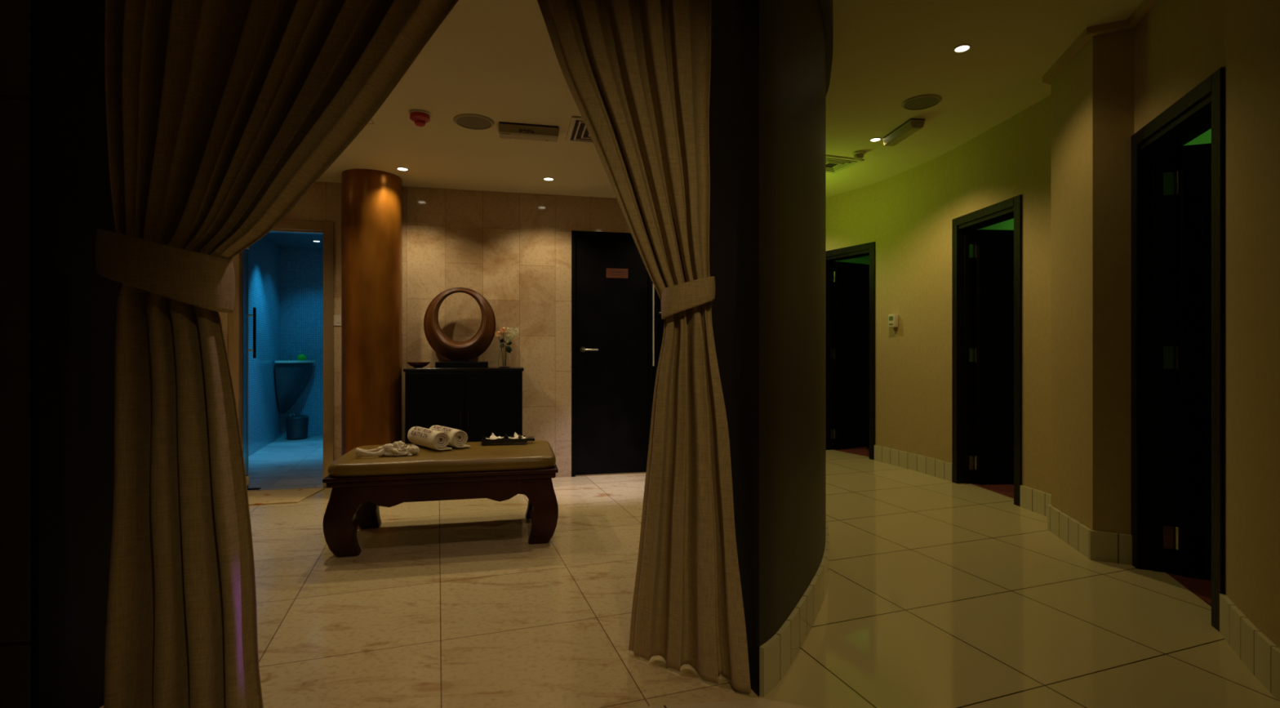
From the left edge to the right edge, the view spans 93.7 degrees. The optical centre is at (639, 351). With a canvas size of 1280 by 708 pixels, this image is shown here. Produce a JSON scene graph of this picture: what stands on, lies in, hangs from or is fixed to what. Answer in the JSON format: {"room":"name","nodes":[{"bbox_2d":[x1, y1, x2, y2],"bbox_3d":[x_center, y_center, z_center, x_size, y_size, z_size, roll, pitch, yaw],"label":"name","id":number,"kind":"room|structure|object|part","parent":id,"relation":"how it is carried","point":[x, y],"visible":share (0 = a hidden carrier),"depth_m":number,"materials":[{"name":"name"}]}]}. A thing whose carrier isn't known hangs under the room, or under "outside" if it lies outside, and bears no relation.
{"room":"spa hallway","nodes":[
{"label":"spa hallway","id":0,"kind":"room"},
{"bbox_2d":[0,0,31,707],"bbox_3d":[-2.538,-0.295,1.585,1.732,2.750,0.020,0,0,-5],"label":"wall","id":1,"kind":"structure","parent":0,"point":[15,15],"depth_m":1.65,"materials":[{"name":"black paint"}]},
{"bbox_2d":[248,235,279,456],"bbox_3d":[-4.052,-0.120,6.088,0.100,2.400,3.166,0,0,-20],"label":"wall","id":2,"kind":"structure","parent":0,"point":[264,255],"depth_m":6.77,"materials":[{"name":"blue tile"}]},
{"bbox_2d":[275,360,315,413],"bbox_3d":[-4.285,0.448,7.450,0.390,0.665,0.390,0,0,-19],"label":"basin","id":3,"kind":"object","parent":2,"relation":"attached to","point":[292,376],"visible":1,"depth_m":7.41,"materials":[{"name":"ceramic"}]},
{"bbox_2d":[275,360,315,363],"bbox_3d":[-4.285,0.130,7.450,0.390,0.030,0.390,0,0,-19],"label":"basin","id":4,"kind":"object","parent":3,"relation":"in","point":[281,361],"depth_m":7.39,"materials":[{"name":"ceramic"}]},
{"bbox_2d":[297,350,306,360],"bbox_3d":[-4.245,0.053,7.530,0.100,0.124,0.100,0,0,0],"label":"soap dispenser","id":5,"kind":"object","parent":3,"relation":"on","point":[300,357],"visible":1,"depth_m":7.50,"materials":[{"name":"green plastic"}]},
{"bbox_2d":[297,353,306,360],"bbox_3d":[-4.245,0.074,7.530,0.100,0.082,0.100,0,0,0],"label":"bottle","id":6,"kind":"object","parent":5,"relation":"attached to","point":[301,357],"depth_m":7.50,"materials":[{"name":"green plastic"}]},
{"bbox_2d":[280,246,323,436],"bbox_3d":[-3.593,-0.120,7.977,2.068,2.400,0.100,0,0,-19],"label":"wall","id":7,"kind":"structure","parent":0,"point":[301,269],"depth_m":7.68,"materials":[{"name":"blue tile"}]},
{"bbox_2d":[217,181,630,477],"bbox_3d":[-1.316,-0.180,5.078,4.335,2.520,0.140,0,0,-12],"label":"wall","id":8,"kind":"structure","parent":0,"point":[513,250],"depth_m":5.04,"materials":[{"name":"stone"}]},
{"bbox_2d":[228,219,333,490],"bbox_3d":[-2.943,0.028,4.991,0.909,2.105,0.710,0,0,-12],"label":"door","id":9,"kind":"structure","parent":8,"relation":"in","point":[237,319],"depth_m":4.72,"materials":[{"name":"brown metal"}]},
{"bbox_3d":[-3.251,0.070,4.941,0.010,1.980,0.632,0,0,-35],"label":"glass pane","id":10,"kind":"part","parent":9,"relation":"part of","materials":[{"name":"brown"}]},
{"bbox_2d":[247,487,261,489],"bbox_3d":[-3.005,1.070,4.665,0.090,0.008,0.040,0,0,-12],"label":"spring","id":11,"kind":"object","parent":9,"relation":"on","point":[255,488],"visible":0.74,"depth_m":4.66,"materials":[{"name":"black metal"}]},
{"bbox_3d":[-3.342,-0.160,5.202,0.022,0.440,0.022,0,0,-35],"label":"pull handle","id":12,"kind":"part","parent":9,"relation":"part of","materials":[{"name":"metal"}]},
{"bbox_2d":[333,315,341,325],"bbox_3d":[-2.393,-0.245,4.763,0.086,0.086,0.012,0,0,-12],"label":"light switch","id":13,"kind":"object","parent":8,"relation":"attached to","point":[337,318],"visible":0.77,"depth_m":4.76,"materials":[{"name":"white plastic"}]},
{"bbox_2d":[571,230,653,476],"bbox_3d":[-0.249,0.020,5.288,0.719,2.120,0.187,0,0,-12],"label":"door","id":14,"kind":"structure","parent":8,"relation":"in","point":[612,317],"depth_m":5.25,"materials":[{"name":"black laminate"}]},
{"bbox_3d":[-0.441,-0.015,5.185,0.151,0.052,0.067,0,0,-12],"label":"handle","id":15,"kind":"part","parent":14,"relation":"part of","materials":[{"name":"metal"}]},
{"bbox_2d":[605,267,627,278],"bbox_3d":[-0.201,-0.685,5.269,0.196,0.084,0.009,0,0,-12],"label":"door sign","id":16,"kind":"object","parent":14,"relation":"attached to","point":[610,273],"visible":1,"depth_m":5.27,"materials":[{"name":"brown wood"}]},
{"bbox_2d":[653,284,664,395],"bbox_3d":[0.453,0.020,5.447,0.720,2.120,0.179,0,0,-12],"label":"door","id":17,"kind":"structure","parent":8,"relation":"in","point":[658,322],"depth_m":5.32,"materials":[{"name":"black laminate"}]},
{"bbox_3d":[0.455,0.020,5.465,0.708,2.120,0.145,0,0,-12],"label":"frame","id":18,"kind":"part","parent":17,"relation":"part of","materials":[{"name":"black laminate"}]},
{"bbox_2d":[265,0,616,248],"bbox_3d":[-1.784,-1.370,5.165,5.318,0.100,6.766,0,0,-6],"label":"ceiling","id":19,"kind":"structure","parent":0,"point":[495,60],"depth_m":3.44,"materials":[{"name":"paint"}]},
{"bbox_2d":[395,166,408,170],"bbox_3d":[-1.741,-1.337,4.400,0.089,0.006,0.089,0,0,0],"label":"recessed light","id":20,"kind":"object","parent":19,"relation":"in","point":[400,168],"visible":1,"depth_m":4.39,"materials":[{"name":"white plastic"}]},
{"bbox_2d":[408,109,431,126],"bbox_3d":[-1.239,-1.304,3.378,0.116,0.072,0.116,0,0,0],"label":"fire alarm","id":21,"kind":"object","parent":19,"relation":"attached to","point":[420,117],"visible":1,"depth_m":3.35,"materials":[{"name":"red plastic"}]},
{"bbox_2d":[453,113,494,129],"bbox_3d":[-0.967,-1.335,3.496,0.231,0.010,0.231,0,0,0],"label":"ceiling speaker","id":22,"kind":"object","parent":19,"relation":"attached to","point":[469,121],"visible":1,"depth_m":3.48,"materials":[{"name":"plastic"}]},
{"bbox_2d":[456,115,491,128],"bbox_3d":[-0.967,-1.335,3.496,0.195,0.009,0.195,0,0,0],"label":"grille","id":23,"kind":"object","parent":22,"relation":"attached to","point":[466,122],"depth_m":3.48,"materials":[{"name":"beige metal"}]},
{"bbox_2d":[497,121,559,142],"bbox_3d":[-0.667,-1.306,3.599,0.355,0.068,0.131,0,0,-12],"label":"air vent","id":24,"kind":"object","parent":19,"relation":"attached to","point":[506,130],"visible":1,"depth_m":3.55,"materials":[{"name":"plastic"}]},
{"bbox_3d":[-0.797,-1.281,3.571,0.053,0.006,0.078,0,0,-12],"label":"panel","id":25,"kind":"part","parent":24,"relation":"part of","materials":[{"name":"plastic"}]},
{"bbox_2d":[542,177,554,180],"bbox_3d":[-0.709,-1.337,4.656,0.089,0.006,0.089,0,0,0],"label":"recessed light","id":26,"kind":"object","parent":19,"relation":"in","point":[544,178],"visible":1,"depth_m":4.65,"materials":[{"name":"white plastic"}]},
{"bbox_2d":[565,115,593,143],"bbox_3d":[-0.235,-1.333,3.650,0.400,0.014,0.400,0,0,-12],"label":"ceiling vent","id":27,"kind":"object","parent":19,"relation":"in","point":[578,132],"visible":0.3,"depth_m":3.66,"materials":[{"name":"white plastic"}]},
{"bbox_2d":[100,435,1279,707],"bbox_3d":[0.450,1.123,3.600,10.300,0.085,11.600,0,0,0],"label":"floor","id":28,"kind":"structure","parent":0,"point":[450,603],"depth_m":2.49,"materials":[{"name":"tile"}]},
{"bbox_2d":[247,487,324,505],"bbox_3d":[-2.874,1.073,4.397,0.918,0.011,0.447,0,0,-12],"label":"bath mat","id":29,"kind":"object","parent":28,"relation":"on","point":[285,495],"visible":0.44,"depth_m":4.44,"materials":[{"name":"beige fabric"}]},
{"bbox_2d":[284,413,309,439],"bbox_3d":[-4.245,0.920,7.430,0.262,0.320,0.262,0,0,0],"label":"waste bin","id":30,"kind":"object","parent":28,"relation":"on","point":[296,425],"visible":1,"depth_m":7.33,"materials":[{"name":"metal"}]},
{"bbox_3d":[-4.245,0.806,7.430,0.262,0.047,0.262,0,0,0],"label":"lid","id":31,"kind":"part","parent":30,"relation":"part of","materials":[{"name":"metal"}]},
{"bbox_2d":[341,168,401,455],"bbox_3d":[-2.060,-0.130,4.615,0.424,2.420,0.424,0,0,0],"label":"round column","id":32,"kind":"structure","parent":28,"relation":"on","point":[371,199],"depth_m":4.43,"materials":[{"name":"brown wood"}]},
{"bbox_2d":[322,440,558,557],"bbox_3d":[-1.118,0.831,3.550,1.210,0.498,0.696,0,0,-12],"label":"bench","id":33,"kind":"object","parent":28,"relation":"on","point":[360,485],"visible":0.94,"depth_m":3.25,"materials":[{"name":"brown wood"}]},
{"bbox_3d":[-1.531,0.892,3.202,0.253,0.375,0.185,0,0,-12],"label":"leg","id":34,"kind":"part","parent":33,"relation":"part of","materials":[{"name":"brown wood"}]},
{"bbox_3d":[-1.639,0.892,3.692,0.253,0.375,0.185,0,0,-12],"label":"leg","id":35,"kind":"part","parent":33,"relation":"part of","materials":[{"name":"brown wood"}]},
{"bbox_2d":[355,440,419,457],"bbox_3d":[-1.406,0.541,3.356,0.333,0.074,0.138,0,0,-12],"label":"towel","id":36,"kind":"object","parent":33,"relation":"on","point":[397,448],"visible":1,"depth_m":3.33,"materials":[{"name":"beige fabric"}]},
{"bbox_2d":[407,426,452,450],"bbox_3d":[-1.282,0.523,3.632,0.120,0.114,0.406,0,0,-43],"label":"rolled towel","id":37,"kind":"object","parent":33,"relation":"on","point":[431,438],"visible":1,"depth_m":3.53,"materials":[{"name":"beige fabric"}]},
{"bbox_3d":[-1.118,0.682,3.550,1.206,0.052,0.696,0,0,-12],"label":"frame","id":38,"kind":"part","parent":33,"relation":"part of","materials":[{"name":"brown wood"}]},
{"bbox_2d":[327,440,555,477],"bbox_3d":[-1.118,0.619,3.550,1.194,0.074,0.680,0,0,-12],"label":"cushion","id":39,"kind":"object","parent":33,"relation":"on","point":[536,456],"depth_m":3.27,"materials":[{"name":"beige leather"}]},
{"bbox_2d":[429,425,471,448],"bbox_3d":[-1.188,0.523,3.706,0.120,0.114,0.381,0,0,-43],"label":"rolled towel","id":40,"kind":"object","parent":33,"relation":"on","point":[458,438],"visible":0.52,"depth_m":3.59,"materials":[{"name":"beige fabric"}]},
{"bbox_2d":[481,435,534,444],"bbox_3d":[-0.833,0.562,3.803,0.325,0.034,0.150,0,0,-12],"label":"serving tray","id":41,"kind":"object","parent":33,"relation":"on","point":[505,440],"visible":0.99,"depth_m":3.74,"materials":[{"name":"black paint"}]},
{"bbox_2d":[484,432,497,439],"bbox_3d":[-0.931,0.545,3.771,0.080,0.054,0.084,0,0,-11],"label":"flower","id":42,"kind":"object","parent":41,"relation":"on","point":[492,435],"visible":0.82,"depth_m":3.79,"materials":[{"name":"white plant"}]},
{"bbox_3d":[-0.699,0.558,3.832,0.050,0.022,0.060,0,0,-12],"label":"handle","id":43,"kind":"part","parent":41,"relation":"part of","materials":[{"name":"black paint"}]},
{"bbox_3d":[-0.705,0.892,3.898,0.253,0.375,0.185,0,0,-12],"label":"leg","id":44,"kind":"part","parent":33,"relation":"part of","materials":[{"name":"brown wood"}]},
{"bbox_3d":[-0.597,0.892,3.408,0.253,0.375,0.185,0,0,-12],"label":"leg","id":45,"kind":"part","parent":33,"relation":"part of","materials":[{"name":"brown wood"}]},
{"bbox_2d":[403,366,524,444],"bbox_3d":[-1.384,0.605,4.782,0.890,0.950,0.399,0,0,-12],"label":"base cabinet","id":46,"kind":"object","parent":28,"relation":"on","point":[480,402],"visible":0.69,"depth_m":4.61,"materials":[{"name":"laminate"}]},
{"bbox_2d":[406,361,430,368],"bbox_3d":[-1.734,0.107,4.699,0.176,0.046,0.176,0,0,0],"label":"shallow bowl","id":47,"kind":"object","parent":46,"relation":"on","point":[415,364],"visible":1,"depth_m":4.65,"materials":[{"name":"red paint"}]},
{"bbox_3d":[-1.560,0.596,4.569,0.431,0.868,0.016,0,0,-12],"label":"door","id":48,"kind":"part","parent":46,"relation":"part of","materials":[{"name":"black laminate"}]},
{"bbox_3d":[-1.373,0.520,4.591,0.008,0.120,0.022,0,0,-12],"label":"handle","id":49,"kind":"part","parent":46,"relation":"part of","materials":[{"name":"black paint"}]},
{"bbox_2d":[435,361,488,367],"bbox_3d":[-1.436,0.107,4.852,0.400,0.045,0.180,0,0,-12],"label":"block","id":50,"kind":"object","parent":46,"relation":"on","point":[437,364],"visible":0.96,"depth_m":4.76,"materials":[{"name":"black laminate"}]},
{"bbox_2d":[423,287,495,361],"bbox_3d":[-1.453,-0.216,4.848,0.561,0.602,0.214,0,0,-12],"label":"sculpture","id":51,"kind":"object","parent":50,"relation":"on","point":[471,348],"visible":1,"depth_m":4.80,"materials":[{"name":"brown wood"}]},
{"bbox_3d":[-1.314,0.520,4.604,0.008,0.120,0.022,0,0,-12],"label":"handle","id":52,"kind":"part","parent":46,"relation":"part of","materials":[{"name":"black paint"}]},
{"bbox_3d":[-1.135,0.596,4.663,0.431,0.868,0.016,0,0,-12],"label":"door","id":53,"kind":"part","parent":46,"relation":"part of","materials":[{"name":"black laminate"}]},
{"bbox_2d":[497,347,511,367],"bbox_3d":[-1.098,0.050,4.859,0.104,0.160,0.104,0,0,0],"label":"flower vase","id":54,"kind":"object","parent":46,"relation":"on","point":[504,361],"visible":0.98,"depth_m":4.82,"materials":[{"name":"clear glass"}]},
{"bbox_2d":[494,331,502,342],"bbox_3d":[-1.142,-0.022,4.849,0.059,0.280,0.061,0,0,38],"label":"rose","id":55,"kind":"object","parent":54,"relation":"in","point":[499,334],"visible":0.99,"depth_m":4.83,"materials":[{"name":"pink plant"}]},
{"bbox_2d":[499,327,506,347],"bbox_3d":[-1.105,-0.038,4.859,0.060,0.312,0.059,0,0,0],"label":"rose","id":56,"kind":"object","parent":54,"relation":"in","point":[503,330],"visible":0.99,"depth_m":4.84,"materials":[{"name":"pink plant"}]},
{"bbox_2d":[499,337,512,352],"bbox_3d":[-1.085,0.003,4.852,0.102,0.230,0.068,0,0,-11],"label":"leaf sprig","id":57,"kind":"object","parent":54,"relation":"in","point":[502,340],"visible":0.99,"depth_m":4.86,"materials":[{"name":"green plant"}]},
{"bbox_2d":[504,327,519,347],"bbox_3d":[-1.038,-0.038,4.859,0.118,0.312,0.067,0,0,0],"label":"blossom","id":58,"kind":"object","parent":54,"relation":"in","point":[510,328],"visible":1,"depth_m":4.85,"materials":[{"name":"beige plant"}]},
{"bbox_2d":[759,0,826,646],"bbox_3d":[0.642,-0.295,4.037,0.941,2.750,4.273,0,0,-3],"label":"wall","id":59,"kind":"structure","parent":0,"point":[793,48],"depth_m":2.14,"materials":[{"name":"paint"}]},
{"bbox_2d":[709,0,759,697],"bbox_3d":[0.308,-0.295,2.060,0.016,2.750,0.398,0,0,-18],"label":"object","id":60,"kind":"structure","parent":59,"relation":"attached to","point":[734,95],"depth_m":1.99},
{"bbox_2d":[759,517,829,697],"bbox_3d":[0.684,1.005,4.047,0.896,0.150,4.299,0,0,-4],"label":"baseboard","id":61,"kind":"structure","parent":59,"relation":"attached to","point":[776,655],"depth_m":2.10,"materials":[{"name":"tile"}]},
{"bbox_2d":[818,0,833,94],"bbox_3d":[0.693,-1.590,4.050,0.915,0.160,4.329,0,0,-4],"label":"trim","id":62,"kind":"structure","parent":59,"relation":"attached to","point":[827,7],"depth_m":2.86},
{"bbox_2d":[826,183,875,250],"bbox_3d":[2.228,-1.380,6.324,0.150,0.580,0.736,0,0,-29],"label":"wall","id":63,"kind":"structure","parent":0,"point":[850,215],"depth_m":6.23,"materials":[{"name":"paint"}]},
{"bbox_2d":[826,241,875,459],"bbox_3d":[2.485,-0.005,6.465,0.764,2.170,0.736,0,0,-29],"label":"door","id":64,"kind":"structure","parent":63,"relation":"in","point":[850,286],"depth_m":6.63,"materials":[{"name":"black wood"}]},
{"bbox_2d":[837,257,869,264],"bbox_3d":[3.250,-0.220,9.350,4.500,2.600,0.100,0,0,0],"label":"wall","id":65,"kind":"structure","parent":0,"point":[860,260],"depth_m":9.30,"materials":[{"name":"paint"}]},
{"bbox_2d":[875,149,953,462],"bbox_3d":[2.550,-0.295,5.481,0.173,2.750,1.053,0,0,-14],"label":"wall","id":66,"kind":"structure","parent":0,"point":[914,206],"depth_m":5.44,"materials":[{"name":"paint"}]},
{"bbox_2d":[888,313,897,327],"bbox_3d":[2.393,-0.290,5.674,0.048,0.124,0.084,0,0,-16],"label":"thermostat","id":67,"kind":"object","parent":66,"relation":"attached to","point":[892,318],"visible":1,"depth_m":5.64,"materials":[{"name":"white plastic"}]},
{"bbox_2d":[874,444,951,481],"bbox_3d":[2.469,1.005,5.463,0.038,0.150,1.036,0,0,-14],"label":"baseboard","id":68,"kind":"structure","parent":66,"relation":"attached to","point":[936,468],"depth_m":5.42,"materials":[{"name":"tile"}]},
{"bbox_2d":[951,194,1022,506],"bbox_3d":[3.018,-0.005,4.596,0.820,2.170,0.792,0,0,-5],"label":"door","id":69,"kind":"structure","parent":66,"relation":"in","point":[987,264],"depth_m":4.88,"materials":[{"name":"black wood"}]},
{"bbox_2d":[826,0,1142,197],"bbox_3d":[-0.300,-1.720,2.950,6.600,0.100,10.300,0,0,0],"label":"ceiling","id":70,"kind":"structure","parent":0,"point":[886,53],"depth_m":3.51,"materials":[{"name":"paint"}]},
{"bbox_2d":[826,155,864,173],"bbox_3d":[1.700,-1.663,5.350,0.400,0.014,0.400,0,0,-19],"label":"ceiling vent","id":71,"kind":"object","parent":70,"relation":"in","point":[834,164],"visible":0.67,"depth_m":5.30,"materials":[{"name":"white plastic"}]},
{"bbox_2d":[852,150,866,159],"bbox_3d":[1.838,-1.643,5.040,0.110,0.054,0.110,0,0,0],"label":"smoke detector","id":72,"kind":"object","parent":70,"relation":"attached to","point":[859,154],"visible":1,"depth_m":5.01,"materials":[{"name":"white plastic"}]},
{"bbox_2d":[869,137,881,142],"bbox_3d":[1.854,-1.667,4.726,0.089,0.006,0.089,0,0,0],"label":"recessed light","id":73,"kind":"object","parent":70,"relation":"in","point":[875,139],"visible":1,"depth_m":4.72,"materials":[{"name":"white glass"}]},
{"bbox_2d":[882,118,924,146],"bbox_3d":[1.972,-1.633,4.500,0.111,0.073,0.400,0,0,-6],"label":"emergency light","id":74,"kind":"object","parent":70,"relation":"attached to","point":[911,126],"visible":1,"depth_m":4.44,"materials":[{"name":"plastic"}]},
{"bbox_3d":[1.988,-1.606,4.351,0.066,0.006,0.060,0,0,-6],"label":"panel","id":75,"kind":"part","parent":74,"relation":"part of","materials":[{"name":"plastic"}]},
{"bbox_2d":[901,93,942,110],"bbox_3d":[1.885,-1.665,4.020,0.248,0.010,0.248,0,0,0],"label":"ceiling speaker","id":76,"kind":"object","parent":70,"relation":"attached to","point":[920,102],"visible":1,"depth_m":4.00,"materials":[{"name":"plastic"}]},
{"bbox_2d":[904,97,938,109],"bbox_3d":[1.885,-1.665,4.020,0.209,0.009,0.209,0,0,0],"label":"grille","id":77,"kind":"object","parent":76,"relation":"attached to","point":[913,103],"depth_m":4.02,"materials":[{"name":"metal"}]},
{"bbox_2d":[952,44,971,52],"bbox_3d":[1.773,-1.667,3.303,0.089,0.006,0.089,0,0,0],"label":"recessed light","id":78,"kind":"object","parent":70,"relation":"in","point":[962,47],"visible":1,"depth_m":3.30,"materials":[{"name":"white plastic"}]},
{"bbox_3d":[1.773,-1.668,3.303,0.069,0.002,0.069,0,0,0],"label":"lamp glass","id":79,"kind":"part","parent":78,"relation":"part of","materials":[{"name":"beige glass"}]},
{"bbox_2d":[953,111,1022,218],"bbox_3d":[2.698,-1.380,4.571,0.150,0.580,0.792,0,0,-5],"label":"wall","id":80,"kind":"structure","parent":0,"point":[988,166],"depth_m":4.53,"materials":[{"name":"paint"}]},
{"bbox_2d":[979,217,1013,230],"bbox_3d":[4.130,-0.220,5.700,2.740,2.600,0.100,0,0,0],"label":"ceiling","id":81,"kind":"structure","parent":0,"point":[1008,224],"depth_m":5.65,"materials":[{"name":"paint"}]},
{"bbox_2d":[1022,94,1051,493],"bbox_3d":[2.739,-0.295,3.929,0.167,2.750,0.511,0,0,0],"label":"wall","id":82,"kind":"structure","parent":0,"point":[1036,118],"depth_m":4.03,"materials":[{"name":"paint"}]},
{"bbox_2d":[1019,484,1051,516],"bbox_3d":[2.658,1.005,3.982,0.023,0.150,0.376,0,0,-2],"label":"baseboard","id":83,"kind":"structure","parent":82,"relation":"attached to","point":[1035,500],"depth_m":4.03,"materials":[{"name":"tile"}]},
{"bbox_2d":[1051,27,1133,534],"bbox_3d":[2.523,-0.295,3.389,0.246,2.750,0.678,0,0,21],"label":"wall pier","id":84,"kind":"object","parent":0,"point":[1092,95],"visible":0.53,"depth_m":3.11,"materials":[{"name":"paint"}]},
{"bbox_2d":[1047,504,1132,564],"bbox_3d":[2.492,1.005,3.387,0.181,0.150,0.712,0,0,14],"label":"baseboard","id":85,"kind":"object","parent":84,"relation":"attached to","point":[1096,545],"visible":0.8,"depth_m":3.10,"materials":[{"name":"tile"}]},
{"bbox_2d":[1133,0,1225,133],"bbox_3d":[2.441,-1.380,2.641,0.150,0.580,0.782,0,0,19],"label":"wall","id":86,"kind":"structure","parent":0,"point":[1179,44],"depth_m":2.67,"materials":[{"name":"paint"}]},
{"bbox_2d":[1184,128,1211,145],"bbox_3d":[4.180,-0.220,3.800,2.640,2.600,0.100,0,0,0],"label":"ceiling","id":87,"kind":"structure","parent":0,"point":[1206,137],"depth_m":3.75,"materials":[{"name":"paint"}]},
{"bbox_2d":[1225,0,1279,648],"bbox_3d":[1.938,-0.295,0.056,0.449,2.750,4.518,0,0,5],"label":"wall","id":88,"kind":"structure","parent":0,"point":[1252,27],"depth_m":2.05,"materials":[{"name":"paint"}]},
{"bbox_2d":[1042,0,1158,84],"bbox_3d":[1.979,-1.653,0.801,0.512,0.035,6.002,0,0,8],"label":"trim","id":89,"kind":"structure","parent":88,"relation":"attached to","point":[1145,6],"depth_m":3.08,"materials":[{"name":"paint"}]},
{"bbox_2d":[1131,66,1225,631],"bbox_3d":[2.739,-0.005,2.536,0.810,2.170,0.782,0,0,19],"label":"door","id":90,"kind":"structure","parent":88,"relation":"in","point":[1178,189],"depth_m":2.90,"materials":[{"name":"black wood"}]},
{"bbox_2d":[1219,593,1279,701],"bbox_3d":[1.858,1.005,0.067,0.326,0.150,4.527,0,0,6],"label":"baseboard","id":91,"kind":"structure","parent":88,"relation":"attached to","point":[1260,655],"depth_m":2.02,"materials":[{"name":"tile"}]},
{"bbox_3d":[-2.530,-0.295,1.835,1.740,2.750,0.630,0,0,0],"label":"wall","id":92,"kind":"structure","parent":0,"visible":0},
{"bbox_2d":[31,0,118,707],"bbox_3d":[-1.645,-0.295,1.849,0.046,2.750,0.400,0,0,2],"label":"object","id":93,"kind":"structure","parent":92,"relation":"attached to","point":[73,307],"depth_m":1.73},
{"bbox_3d":[-0.641,-1.475,1.900,2.028,0.390,0.400,0,0,0],"label":"wall header","id":94,"kind":"structure","parent":0,"visible":0},
{"bbox_2d":[94,0,458,707],"bbox_3d":[-0.982,-0.106,1.781,1.133,2.349,0.189,0,0,-7],"label":"curtain","id":95,"kind":"object","parent":94,"relation":"hanging from","point":[222,115],"visible":1,"depth_m":1.71,"materials":[{"name":"beige fabric"}]},
{"bbox_2d":[537,0,751,693],"bbox_3d":[-0.003,-0.106,2.039,0.748,2.349,0.198,0,0,10],"label":"curtain","id":96,"kind":"object","parent":94,"relation":"hanging from","point":[636,73],"visible":1,"depth_m":2.00,"materials":[{"name":"beige fabric"}]}
]}

